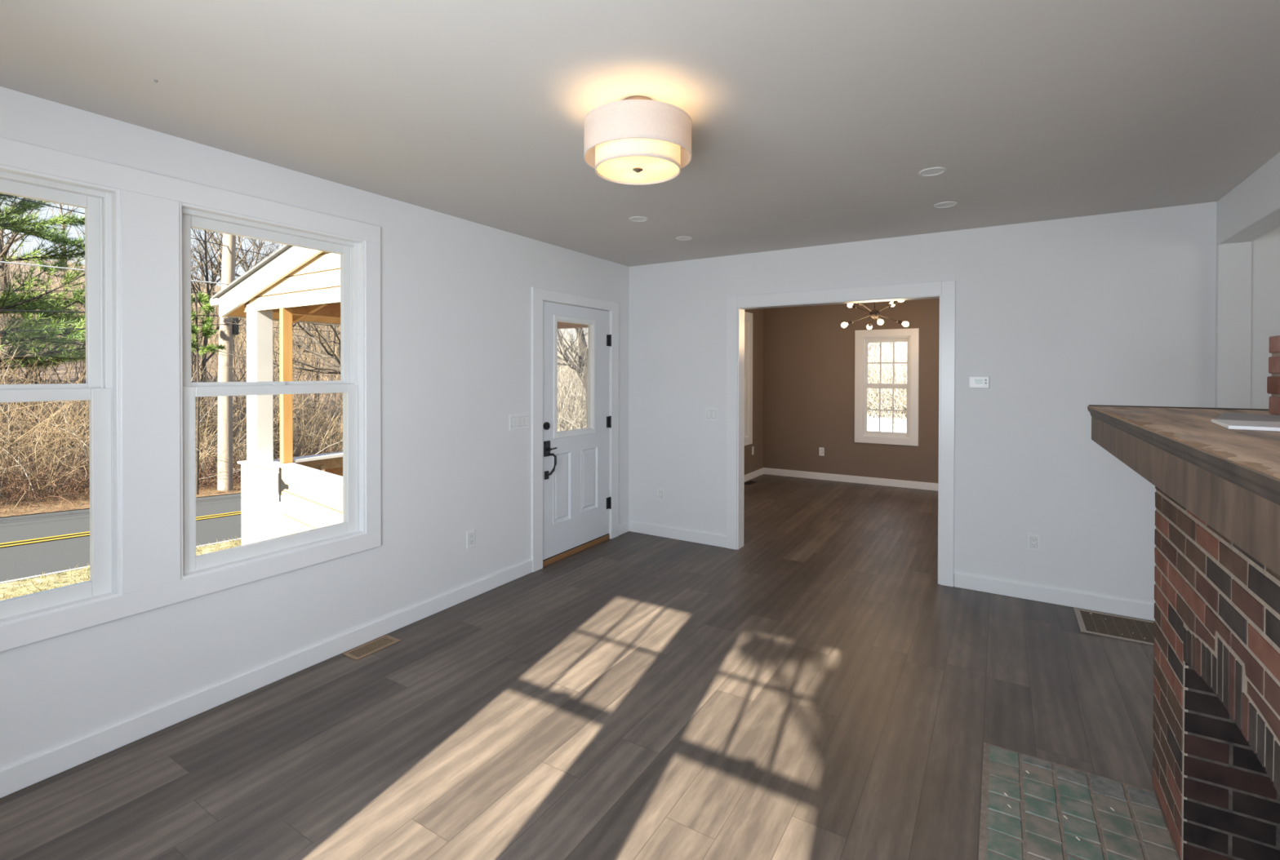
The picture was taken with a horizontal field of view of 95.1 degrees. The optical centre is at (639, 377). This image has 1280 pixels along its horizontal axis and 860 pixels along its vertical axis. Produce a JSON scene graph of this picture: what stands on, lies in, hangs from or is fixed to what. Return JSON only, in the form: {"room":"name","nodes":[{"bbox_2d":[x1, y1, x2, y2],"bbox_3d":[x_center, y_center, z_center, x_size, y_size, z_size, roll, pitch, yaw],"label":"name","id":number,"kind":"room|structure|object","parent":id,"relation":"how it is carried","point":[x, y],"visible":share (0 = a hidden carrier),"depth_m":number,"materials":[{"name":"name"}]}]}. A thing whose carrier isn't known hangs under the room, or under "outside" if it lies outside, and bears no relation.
{"room":"living room","nodes":[
{"label":"living room","id":0,"kind":"room"},
{"bbox_2d":[191,265,340,379],"bbox_3d":[-7.732,0.181,14.082,4.039,6.583,4.619,0,0,-2],"label":"tree","id":1,"kind":"object","parent":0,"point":[335,361],"visible":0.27,"depth_m":13.78,"materials":[{"name":"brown plant"}]},
{"bbox_2d":[0,86,763,770],"bbox_3d":[-0.506,0.210,5.026,0.150,2.500,8.942,0,1,32],"label":"wall","id":2,"kind":"structure","parent":0,"point":[455,292],"depth_m":3.40,"materials":[{"name":"white paint"}]},
{"bbox_2d":[0,164,121,626],"bbox_3d":[-2.361,0.065,2.006,0.162,1.621,0.862,0,1,32],"label":"window","id":3,"kind":"structure","parent":2,"relation":"in","point":[101,204],"depth_m":2.31,"materials":[{"name":"paint"}]},
{"bbox_2d":[0,137,381,652],"bbox_3d":[-2.017,0.060,2.413,0.020,1.801,2.091,0,1,32],"label":"window frame","id":4,"kind":"structure","parent":2,"relation":"attached to","point":[149,210],"depth_m":2.42,"materials":[{"name":"paint"}]},
{"bbox_2d":[0,560,532,798],"bbox_3d":[-1.764,1.427,2.842,0.015,0.095,3.630,0,1,32],"label":"baseboard","id":5,"kind":"structure","parent":2,"relation":"attached to","point":[17,777],"depth_m":2.62,"materials":[{"name":"paint"}]},
{"bbox_2d":[178,201,365,580],"bbox_3d":[-1.808,0.059,2.902,0.162,1.619,0.862,0,1,32],"label":"window","id":6,"kind":"structure","parent":2,"relation":"in","point":[352,384],"depth_m":2.92,"materials":[{"name":"paint"}]},
{"bbox_2d":[466,529,475,549],"bbox_3d":[-1.122,1.076,3.885,0.009,0.116,0.070,0,1,32],"label":"wall outlet","id":7,"kind":"object","parent":2,"relation":"attached to","point":[470,534],"visible":1,"depth_m":3.88,"materials":[{"name":"white plastic"}]},
{"bbox_2d":[469,533,473,544],"bbox_3d":[-1.120,1.076,3.884,0.004,0.066,0.032,0,1,32],"label":"receptacle","id":8,"kind":"object","parent":7,"relation":"attached to","point":[471,535],"depth_m":3.88,"materials":[{"name":"white plastic"}]},
{"bbox_2d":[509,413,529,431],"bbox_3d":[-0.881,0.325,4.269,0.010,0.116,0.204,0,1,32],"label":"light switch","id":9,"kind":"object","parent":2,"relation":"attached to","point":[517,421],"visible":1,"depth_m":4.26,"materials":[{"name":"white plastic"}]},
{"bbox_2d":[531,287,618,572],"bbox_3d":[-0.569,0.392,4.907,0.170,2.138,1.152,0,1,32],"label":"door frame","id":10,"kind":"structure","parent":2,"relation":"attached to","point":[539,295],"depth_m":4.46,"materials":[{"name":"paint"}]},
{"bbox_2d":[542,301,611,567],"bbox_3d":[-0.550,0.437,4.898,0.212,2.048,0.923,0,1,32],"label":"door","id":11,"kind":"structure","parent":2,"relation":"in","point":[577,502],"depth_m":4.84,"materials":[{"name":"paint"}]},
{"bbox_2d":[618,521,629,535],"bbox_3d":[-0.158,1.410,5.447,0.015,0.095,0.187,0,1,32],"label":"baseboard","id":12,"kind":"structure","parent":2,"relation":"attached to","point":[624,528],"depth_m":5.45,"materials":[{"name":"paint"}]},
{"bbox_2d":[744,320,749,437],"bbox_3d":[1.221,0.027,7.814,0.162,1.619,0.862,0,1,32],"label":"window","id":13,"kind":"structure","parent":2,"relation":"in","point":[746,322],"depth_m":8.13,"materials":[{"name":"paint"}]},
{"bbox_2d":[744,311,752,445],"bbox_3d":[1.288,0.025,7.772,0.020,1.835,1.102,0,1,32],"label":"window frame","id":14,"kind":"structure","parent":2,"relation":"attached to","point":[748,316],"depth_m":8.16,"materials":[{"name":"paint"}]},
{"bbox_2d":[751,446,754,455],"bbox_3d":[1.603,1.045,8.305,0.009,0.116,0.070,0,1,32],"label":"wall outlet","id":15,"kind":"object","parent":2,"relation":"attached to","point":[753,447],"visible":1,"depth_m":8.30,"materials":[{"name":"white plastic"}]},
{"bbox_2d":[744,467,763,482],"bbox_3d":[0.891,1.399,7.148,0.015,0.095,3.547,0,1,32],"label":"baseboard","id":16,"kind":"structure","parent":2,"relation":"attached to","point":[758,473],"depth_m":8.31,"materials":[{"name":"paint"}]},
{"bbox_2d":[557,328,587,427],"bbox_3d":[-3.024,-0.352,26.108,3.326,10.356,4.938,0,1,-42],"label":"leaning tree","id":17,"kind":"object","parent":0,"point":[582,342],"visible":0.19,"depth_m":26.27,"materials":[{"name":"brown plant"}]},
{"bbox_2d":[0,474,1181,859],"bbox_3d":[2.789,1.542,3.008,7.913,0.120,8.952,0,1,32],"label":"floor","id":18,"kind":"structure","parent":0,"point":[811,689],"depth_m":2.49,"materials":[{"name":"brown wood"}]},
{"bbox_2d":[342,635,400,660],"bbox_3d":[-1.457,1.470,3.184,0.130,0.005,0.265,0,1,32],"label":"floor vent","id":19,"kind":"object","parent":18,"relation":"in","point":[360,652],"visible":1,"depth_m":3.18,"materials":[{"name":"beige metal"}]},
{"bbox_2d":[744,480,756,484],"bbox_3d":[1.493,1.439,7.971,0.120,0.005,0.280,0,1,32],"label":"floor vent","id":20,"kind":"object","parent":18,"relation":"in","point":[748,482],"visible":0.84,"depth_m":7.96,"materials":[{"name":"black metal"}]},
{"bbox_2d":[978,742,1179,859],"bbox_3d":[1.167,1.488,1.500,0.529,0.007,1.721,0,1,32],"label":"tiled hearth","id":21,"kind":"object","parent":18,"relation":"on","point":[1035,827],"visible":1,"depth_m":1.98,"materials":[{"name":"tile"}]},
{"bbox_2d":[1073,608,1155,645],"bbox_3d":[2.921,1.476,3.398,0.618,0.008,0.390,0,1,32],"label":"floor vent","id":22,"kind":"object","parent":18,"relation":"in","point":[1095,623],"visible":0.61,"depth_m":3.46,"materials":[{"name":"metal"}]},
{"bbox_2d":[1087,335,1279,859],"bbox_3d":[1.541,0.684,1.129,0.855,1.622,2.332,0,1,32],"label":"brick fireplace","id":23,"kind":"object","parent":18,"relation":"on","point":[1216,721],"visible":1,"depth_m":1.63,"materials":[{"name":"red brick"}]},
{"bbox_2d":[1091,416,1279,577],"bbox_3d":[1.618,0.206,1.248,0.833,0.104,2.020,0,1,32],"label":"mantel shelf","id":24,"kind":"object","parent":23,"relation":"attached to","point":[1243,510],"depth_m":1.01,"materials":[{"name":"brown wood"}]},
{"bbox_2d":[1211,419,1279,431],"bbox_3d":[1.496,0.116,1.391,0.193,0.009,0.246,0,1,32],"label":"trim","id":25,"kind":"structure","parent":23,"relation":"on","point":[1229,424],"depth_m":1.37,"materials":[{"name":"paint"}]},
{"bbox_2d":[1215,412,1279,422],"bbox_3d":[1.717,0.116,1.652,0.234,0.006,0.465,0,1,32],"label":"board","id":26,"kind":"object","parent":23,"relation":"on","point":[1228,416],"visible":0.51,"depth_m":1.64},
{"bbox_2d":[0,0,1279,266],"bbox_3d":[2.794,-1.093,2.988,7.913,0.150,8.952,0,1,32],"label":"ceiling","id":27,"kind":"structure","parent":0,"point":[815,122],"depth_m":2.13,"materials":[{"name":"paint"}]},
{"bbox_2d":[583,95,692,185],"bbox_3d":[-0.008,-0.889,2.174,0.400,0.256,0.400,0,1,32],"label":"drum ceiling light","id":28,"kind":"object","parent":27,"relation":"attached to","point":[636,140],"visible":1,"depth_m":2.04,"materials":[{"name":"white fabric"}]},
{"bbox_2d":[596,155,679,182],"bbox_3d":[-0.008,-0.775,2.175,0.308,0.004,0.308,0,1,32],"label":"diffuser","id":29,"kind":"object","parent":28,"relation":"attached to","point":[615,169],"depth_m":2.17,"materials":[{"name":"white glass"}]},
{"bbox_2d":[629,216,648,222],"bbox_3d":[-0.009,-1.026,3.805,0.124,0.006,0.124,0,1,32],"label":"recessed light","id":30,"kind":"object","parent":27,"relation":"in","point":[635,219],"visible":1,"depth_m":3.81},
{"bbox_2d":[675,235,692,240],"bbox_3d":[0.329,-1.030,4.349,0.124,0.006,0.124,0,1,32],"label":"recessed light","id":31,"kind":"object","parent":27,"relation":"in","point":[680,238],"visible":1,"depth_m":4.36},
{"bbox_2d":[840,300,909,329],"bbox_3d":[2.474,-0.782,6.165,0.638,0.520,0.638,0,1,32],"label":"sputnik chandelier","id":32,"kind":"object","parent":27,"relation":"hanging from","point":[874,313],"visible":0.83,"depth_m":6.14,"materials":[{"name":"brown metal"}]},
{"bbox_2d":[918,167,946,176],"bbox_3d":[1.448,-1.016,2.900,0.124,0.006,0.124,0,1,32],"label":"recessed light","id":33,"kind":"object","parent":27,"relation":"in","point":[931,171],"visible":1,"depth_m":2.90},
{"bbox_2d":[933,201,957,208],"bbox_3d":[1.810,-1.020,3.467,0.124,0.006,0.124,0,1,32],"label":"recessed light","id":34,"kind":"object","parent":27,"relation":"in","point":[945,204],"visible":1,"depth_m":3.46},
{"bbox_2d":[763,298,939,483],"bbox_3d":[3.696,0.199,7.599,4.303,2.500,0.150,0,1,32],"label":"wall","id":35,"kind":"structure","parent":0,"point":[809,357],"depth_m":8.14,"materials":[{"name":"brown paint"}]},
{"bbox_2d":[818,447,824,456],"bbox_3d":[2.551,1.048,8.218,0.070,0.116,0.009,0,1,32],"label":"wall outlet","id":36,"kind":"object","parent":35,"relation":"attached to","point":[821,451],"visible":1,"depth_m":8.21,"materials":[{"name":"white plastic"}]},
{"bbox_2d":[763,467,937,491],"bbox_3d":[3.587,1.401,7.577,4.153,0.095,0.015,0,1,32],"label":"baseboard","id":37,"kind":"structure","parent":35,"relation":"attached to","point":[828,477],"depth_m":7.98,"materials":[{"name":"paint"}]},
{"bbox_2d":[862,335,911,438],"bbox_3d":[3.305,0.129,7.833,0.605,1.350,0.162,0,1,32],"label":"window","id":38,"kind":"structure","parent":35,"relation":"in","point":[865,340],"depth_m":7.82,"materials":[{"name":"paint"}]},
{"bbox_2d":[854,328,919,446],"bbox_3d":[3.264,0.129,7.766,0.789,1.524,0.020,0,1,32],"label":"window frame","id":39,"kind":"structure","parent":35,"relation":"attached to","point":[913,332],"depth_m":7.72,"materials":[{"name":"paint"}]},
{"bbox_2d":[628,201,1279,604],"bbox_3d":[3.142,0.229,3.566,7.593,2.500,0.058,0,1,32],"label":"wall","id":40,"kind":"structure","parent":0,"point":[1062,317],"depth_m":3.89,"materials":[{"name":"white paint"}]},
{"bbox_2d":[657,488,664,501],"bbox_3d":[0.191,1.075,5.352,0.070,0.116,0.009,0,1,32],"label":"wall outlet","id":41,"kind":"object","parent":40,"relation":"attached to","point":[660,491],"visible":1,"depth_m":5.35,"materials":[{"name":"white plastic"}]},
{"bbox_2d":[658,491,662,498],"bbox_3d":[0.189,1.075,5.350,0.032,0.066,0.004,0,1,32],"label":"receptacle","id":42,"kind":"object","parent":41,"relation":"attached to","point":[660,492],"depth_m":5.35,"materials":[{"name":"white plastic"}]},
{"bbox_2d":[628,520,725,547],"bbox_3d":[0.316,1.413,5.274,1.003,0.095,0.015,0,1,32],"label":"baseboard","id":43,"kind":"structure","parent":40,"relation":"attached to","point":[637,527],"depth_m":5.25,"materials":[{"name":"paint"}]},
{"bbox_2d":[705,407,717,421],"bbox_3d":[0.621,0.324,5.082,0.116,0.116,0.010,0,1,32],"label":"light switch","id":44,"kind":"object","parent":40,"relation":"attached to","point":[711,414],"visible":1,"depth_m":5.08,"materials":[{"name":"white plastic"}]},
{"bbox_2d":[725,280,955,586],"bbox_3d":[1.504,0.393,4.602,1.718,2.150,0.141,0,1,32],"label":"door frame","id":45,"kind":"structure","parent":40,"relation":"attached to","point":[944,291],"depth_m":4.41,"materials":[{"name":"paint"}]},
{"bbox_2d":[968,376,989,388],"bbox_3d":[2.328,0.036,4.018,0.122,0.084,0.026,0,1,32],"label":"thermostat","id":46,"kind":"object","parent":40,"relation":"attached to","point":[975,382],"visible":1,"depth_m":4.01,"materials":[{"name":"white plastic"}]},
{"bbox_2d":[1027,533,1039,551],"bbox_3d":[2.602,1.093,3.865,0.070,0.116,0.009,0,1,32],"label":"wall outlet","id":47,"kind":"object","parent":40,"relation":"attached to","point":[1033,540],"visible":1,"depth_m":3.86,"materials":[{"name":"white plastic"}]},
{"bbox_2d":[1031,537,1036,547],"bbox_3d":[2.601,1.093,3.863,0.032,0.066,0.004,0,1,32],"label":"receptacle","id":48,"kind":"object","parent":47,"relation":"attached to","point":[1033,540],"depth_m":3.86,"materials":[{"name":"white plastic"}]},
{"bbox_2d":[954,573,1155,621],"bbox_3d":[2.772,1.429,3.759,1.330,0.095,0.015,0,1,32],"label":"baseboard","id":49,"kind":"structure","parent":40,"relation":"attached to","point":[1086,602],"depth_m":3.79,"materials":[{"name":"paint"}]},
{"bbox_2d":[1214,241,1252,408],"bbox_3d":[3.391,0.358,3.352,0.138,2.245,0.045,0,1,32],"label":"wall pier","id":50,"kind":"object","parent":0,"point":[1233,260],"visible":0.45,"depth_m":3.33,"materials":[{"name":"white paint"}]},
{"bbox_2d":[1216,151,1279,244],"bbox_3d":[2.098,-0.878,1.241,0.138,0.255,4.984,0,1,32],"label":"wall header","id":51,"kind":"structure","parent":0,"point":[1251,210],"depth_m":2.96,"materials":[{"name":"white paint"}]},
{"label":"outside","id":52,"kind":"structure","parent":0,"visible":0},
{"bbox_2d":[0,493,241,584],"bbox_3d":[-5.648,3.014,25.689,5.901,5.594,92.012,0,0,14],"label":"road","id":53,"kind":"structure","parent":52,"point":[52,543],"depth_m":9.97,"materials":[{"name":"grey asphalt"}]},
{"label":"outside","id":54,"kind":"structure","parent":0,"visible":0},
{"bbox_2d":[0,475,240,517],"bbox_3d":[-10.453,2.945,26.921,4.181,5.614,92.012,0,0,14],"label":"verge","id":55,"kind":"structure","parent":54,"point":[86,501],"depth_m":13.34,"materials":[{"name":"brown plant"}]},
{"bbox_2d":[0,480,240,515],"bbox_3d":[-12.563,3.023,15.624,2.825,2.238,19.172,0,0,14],"label":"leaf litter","id":56,"kind":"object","parent":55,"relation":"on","point":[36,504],"visible":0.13,"depth_m":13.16,"materials":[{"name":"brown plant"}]},
{"bbox_2d":[0,427,342,508],"bbox_3d":[-11.823,3.681,25.690,5.829,6.661,44.918,0,0,14],"label":"thicket","id":57,"kind":"object","parent":55,"relation":"on","point":[206,470],"visible":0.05,"depth_m":14.44,"materials":[{"name":"brown plant"}]},
{"bbox_2d":[0,314,342,509],"bbox_3d":[-13.401,1.651,28.190,11.031,9.062,51.549,0,0,15],"label":"brush","id":58,"kind":"object","parent":55,"relation":"on","point":[46,445],"visible":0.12,"depth_m":16.67,"materials":[{"name":"brown plant"}]},
{"bbox_2d":[191,291,226,494],"bbox_3d":[-11.677,0.560,15.475,1.152,5.736,0.983,0,0,-17],"label":"young pine","id":59,"kind":"object","parent":55,"relation":"on","point":[206,329],"visible":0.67,"depth_m":15.55,"materials":[{"name":"green plant"}]},
{"bbox_2d":[217,233,239,491],"bbox_3d":[-11.686,-2.062,16.585,0.555,11.186,0.370,0,0,5],"label":"utility pole","id":60,"kind":"object","parent":55,"relation":"on","point":[224,428],"visible":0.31,"depth_m":16.48,"materials":[{"name":"beige wood"}]},
{"bbox_2d":[0,289,215,293],"bbox_3d":[-11.596,-1.359,16.483,0.015,2.748,39.498,0,0,14],"label":"overhead wire","id":61,"kind":"object","parent":60,"relation":"attached to","point":[0,290],"visible":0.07,"depth_m":12.60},
{"bbox_2d":[0,261,228,284],"bbox_3d":[-11.593,-2.143,16.477,0.029,1.309,39.497,0,0,14],"label":"overhead wire","id":62,"kind":"object","parent":60,"relation":"attached to","point":[0,261],"visible":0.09,"depth_m":12.60,"materials":[{"name":"metal"}]},
{"bbox_2d":[0,194,268,256],"bbox_3d":[-11.591,-3.698,16.465,0.022,0.078,39.497,0,0,14],"label":"overhead wire","id":63,"kind":"object","parent":60,"relation":"attached to","point":[0,194],"visible":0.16,"depth_m":12.79,"materials":[{"name":"grey metal"}]},
{"bbox_2d":[0,324,337,332],"bbox_3d":[-11.597,-0.571,16.489,0.020,2.487,39.498,0,0,14],"label":"overhead wire","id":64,"kind":"object","parent":60,"relation":"attached to","point":[219,324],"visible":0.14,"depth_m":12.72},
{"bbox_2d":[0,309,339,326],"bbox_3d":[-11.596,-1.135,16.485,0.026,1.590,39.497,0,0,14],"label":"overhead wire","id":65,"kind":"object","parent":60,"relation":"attached to","point":[0,309],"visible":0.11,"depth_m":12.65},
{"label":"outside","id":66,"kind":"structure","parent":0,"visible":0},
{"bbox_2d":[0,255,342,492],"bbox_3d":[-42.535,-4.841,36.127,94.023,20.693,127.581,0,1,32],"label":"wooded hillside","id":67,"kind":"structure","parent":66,"point":[60,368],"depth_m":25.62,"materials":[{"name":"plant"}]},
{"bbox_2d":[0,230,24,288],"bbox_3d":[-23.781,-3.200,20.105,3.273,6.915,4.238,0,1,-32],"label":"bare tree","id":68,"kind":"object","parent":67,"relation":"on","point":[2,230],"visible":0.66,"depth_m":21.59,"materials":[{"name":"beige plant"}]},
{"bbox_2d":[0,196,52,286],"bbox_3d":[-40.913,-9.996,37.003,6.203,10.176,6.430,0,1,-37],"label":"bare tree","id":69,"kind":"object","parent":67,"relation":"on","point":[1,231],"visible":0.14,"depth_m":37.50,"materials":[{"name":"beige plant"}]},
{"bbox_2d":[0,197,84,337],"bbox_3d":[-29.694,-7.666,27.175,6.976,11.980,6.835,0,0,0],"label":"bare tree","id":70,"kind":"object","parent":67,"relation":"on","point":[3,251],"visible":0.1,"depth_m":27.33,"materials":[{"name":"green plant"}]},
{"bbox_2d":[29,200,84,297],"bbox_3d":[-36.692,-9.117,38.208,5.626,9.179,4.345,0,0,-26],"label":"bare tree","id":71,"kind":"object","parent":67,"relation":"on","point":[60,206],"visible":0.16,"depth_m":37.87,"materials":[{"name":"beige plant"}]},
{"bbox_2d":[61,207,84,235],"bbox_3d":[-40.572,-10.378,44.823,4.024,9.613,5.756,0,0,1],"label":"bare tree","id":72,"kind":"object","parent":67,"relation":"on","point":[67,207],"visible":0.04,"depth_m":43.50,"materials":[{"name":"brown plant"}]},
{"bbox_2d":[0,193,217,372],"bbox_3d":[-18.372,-5.517,15.870,11.857,15.327,10.148,0,0,-11],"label":"pine","id":73,"kind":"object","parent":67,"relation":"on","point":[17,301],"visible":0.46,"depth_m":17.22,"materials":[{"name":"green plant"}]},
{"bbox_2d":[191,235,212,288],"bbox_3d":[-33.127,-6.987,42.241,4.160,6.948,2.908,0,0,-14],"label":"bare tree","id":74,"kind":"object","parent":67,"relation":"on","point":[198,236],"visible":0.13,"depth_m":42.86,"materials":[{"name":"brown plant"}]},
{"bbox_2d":[191,248,213,309],"bbox_3d":[-37.938,-8.992,49.680,4.235,6.911,3.271,0,0,11],"label":"bare tree","id":75,"kind":"object","parent":67,"relation":"on","point":[197,248],"visible":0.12,"depth_m":50.17,"materials":[{"name":"beige plant"}]},
{"bbox_2d":[191,231,218,304],"bbox_3d":[-42.441,-10.588,56.974,4.261,7.468,4.349,0,1,-36],"label":"bare tree","id":76,"kind":"object","parent":67,"relation":"on","point":[193,232],"visible":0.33,"depth_m":56.56,"materials":[{"name":"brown plant"}]},
{"bbox_2d":[191,229,243,328],"bbox_3d":[-31.090,-8.559,42.069,6.367,11.160,6.498,0,0,15],"label":"bare tree","id":77,"kind":"object","parent":67,"relation":"on","point":[217,242],"visible":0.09,"depth_m":42.10,"materials":[{"name":"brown plant"}]},
{"bbox_2d":[191,227,253,428],"bbox_3d":[-16.520,-2.586,22.858,3.729,9.601,3.463,0,1,-40],"label":"bare tree","id":78,"kind":"object","parent":67,"relation":"on","point":[205,360],"visible":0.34,"depth_m":23.04,"materials":[{"name":"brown plant"}]},
{"bbox_2d":[191,229,275,351],"bbox_3d":[-27.809,-8.310,38.545,8.199,13.451,8.500,0,0,13],"label":"bare tree","id":79,"kind":"object","parent":67,"relation":"on","point":[220,233],"visible":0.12,"depth_m":38.37,"materials":[{"name":"beige plant"}]},
{"bbox_2d":[191,232,276,277],"bbox_3d":[-30.658,-8.524,44.792,5.835,11.622,7.603,0,0,-5],"label":"bare tree","id":80,"kind":"object","parent":67,"relation":"on","point":[238,237],"visible":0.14,"depth_m":45.04,"materials":[{"name":"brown plant"}]},
{"bbox_2d":[215,236,282,342],"bbox_3d":[-27.846,-7.174,42.542,4.850,9.661,6.320,0,0,-17],"label":"bare tree","id":81,"kind":"object","parent":67,"relation":"on","point":[256,262],"visible":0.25,"depth_m":42.20,"materials":[{"name":"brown plant"}]},
{"bbox_2d":[235,242,274,329],"bbox_3d":[-20.368,-3.321,30.873,3.159,8.134,2.934,0,1,-40],"label":"bare tree","id":82,"kind":"object","parent":67,"relation":"on","point":[269,242],"visible":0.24,"depth_m":30.90,"materials":[{"name":"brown plant"}]},
{"bbox_2d":[239,243,296,372],"bbox_3d":[-21.386,-5.061,35.903,5.618,9.648,5.504,0,0,22],"label":"bare tree","id":83,"kind":"object","parent":67,"relation":"on","point":[274,243],"visible":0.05,"depth_m":35.34,"materials":[{"name":"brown plant"}]},
{"bbox_2d":[0,221,566,444],"bbox_3d":[-25.211,-3.586,40.039,28.497,13.550,75.018,0,0,13],"label":"saplings","id":84,"kind":"object","parent":67,"relation":"on","point":[309,360],"visible":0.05,"depth_m":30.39,"materials":[{"name":"brown plant"}]},
{"bbox_2d":[326,325,331,359],"bbox_3d":[-23.645,-7.148,41.998,5.005,11.957,7.160,0,0,9],"label":"bare tree","id":85,"kind":"object","parent":67,"relation":"on","point":[326,326],"visible":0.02,"depth_m":43.15,"materials":[{"name":"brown plant"}]},
{"bbox_2d":[557,327,587,431],"bbox_3d":[-3.372,-0.050,36.163,17.044,11.674,25.656,0,0,-8],"label":"thicket","id":86,"kind":"object","parent":67,"relation":"on","point":[571,393],"visible":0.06,"depth_m":28.69,"materials":[{"name":"beige plant"}]},
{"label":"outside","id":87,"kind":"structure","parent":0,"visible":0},
{"bbox_2d":[0,537,241,600],"bbox_3d":[12.255,3.090,21.097,31.345,5.564,92.012,0,0,14],"label":"lawn","id":88,"kind":"structure","parent":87,"point":[67,576],"depth_m":7.06,"materials":[{"name":"plant"}]},
{"bbox_2d":[209,244,587,545],"bbox_3d":[-2.054,0.273,5.903,3.390,3.856,2.630,0,1,32],"label":"porch","id":89,"kind":"object","parent":88,"relation":"on","point":[292,284],"visible":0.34,"depth_m":5.31,"materials":[{"name":"white paint"}]},
{"bbox_2d":[278,462,342,536],"bbox_3d":[-2.459,1.290,4.569,1.757,1.060,0.110,0,1,41],"label":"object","id":90,"kind":"object","parent":89,"relation":"attached to","point":[312,499],"visible":0.3,"depth_m":4.71,"materials":[{"name":"white wood"}]},
{"bbox_2d":[867,342,891,362],"bbox_3d":[11.866,-1.736,32.251,5.209,8.946,5.104,0,0,-6],"label":"bare tree","id":91,"kind":"object","parent":88,"relation":"on","point":[875,348],"visible":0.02,"depth_m":32.44,"materials":[{"name":"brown plant"}]},
{"bbox_2d":[866,416,906,432],"bbox_3d":[8.882,2.026,20.427,3.800,1.270,0.075,0,1,32],"label":"picket fence","id":92,"kind":"object","parent":88,"relation":"on","point":[873,424],"visible":0.16,"depth_m":20.54,"materials":[{"name":"white paint"}]},
{"bbox_2d":[866,342,906,432],"bbox_3d":[11.111,-0.001,27.485,20.303,7.765,17.860,0,1,39],"label":"brush","id":93,"kind":"object","parent":88,"relation":"on","point":[873,375],"visible":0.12,"depth_m":22.42,"materials":[{"name":"beige plant"}]},
{"bbox_2d":[892,342,905,420],"bbox_3d":[10.713,-0.640,24.233,0.524,7.054,0.540,0,1,32],"label":"trunk","id":94,"kind":"object","parent":88,"relation":"on","point":[899,344],"visible":0.06,"depth_m":24.02,"materials":[{"name":"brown plant"}]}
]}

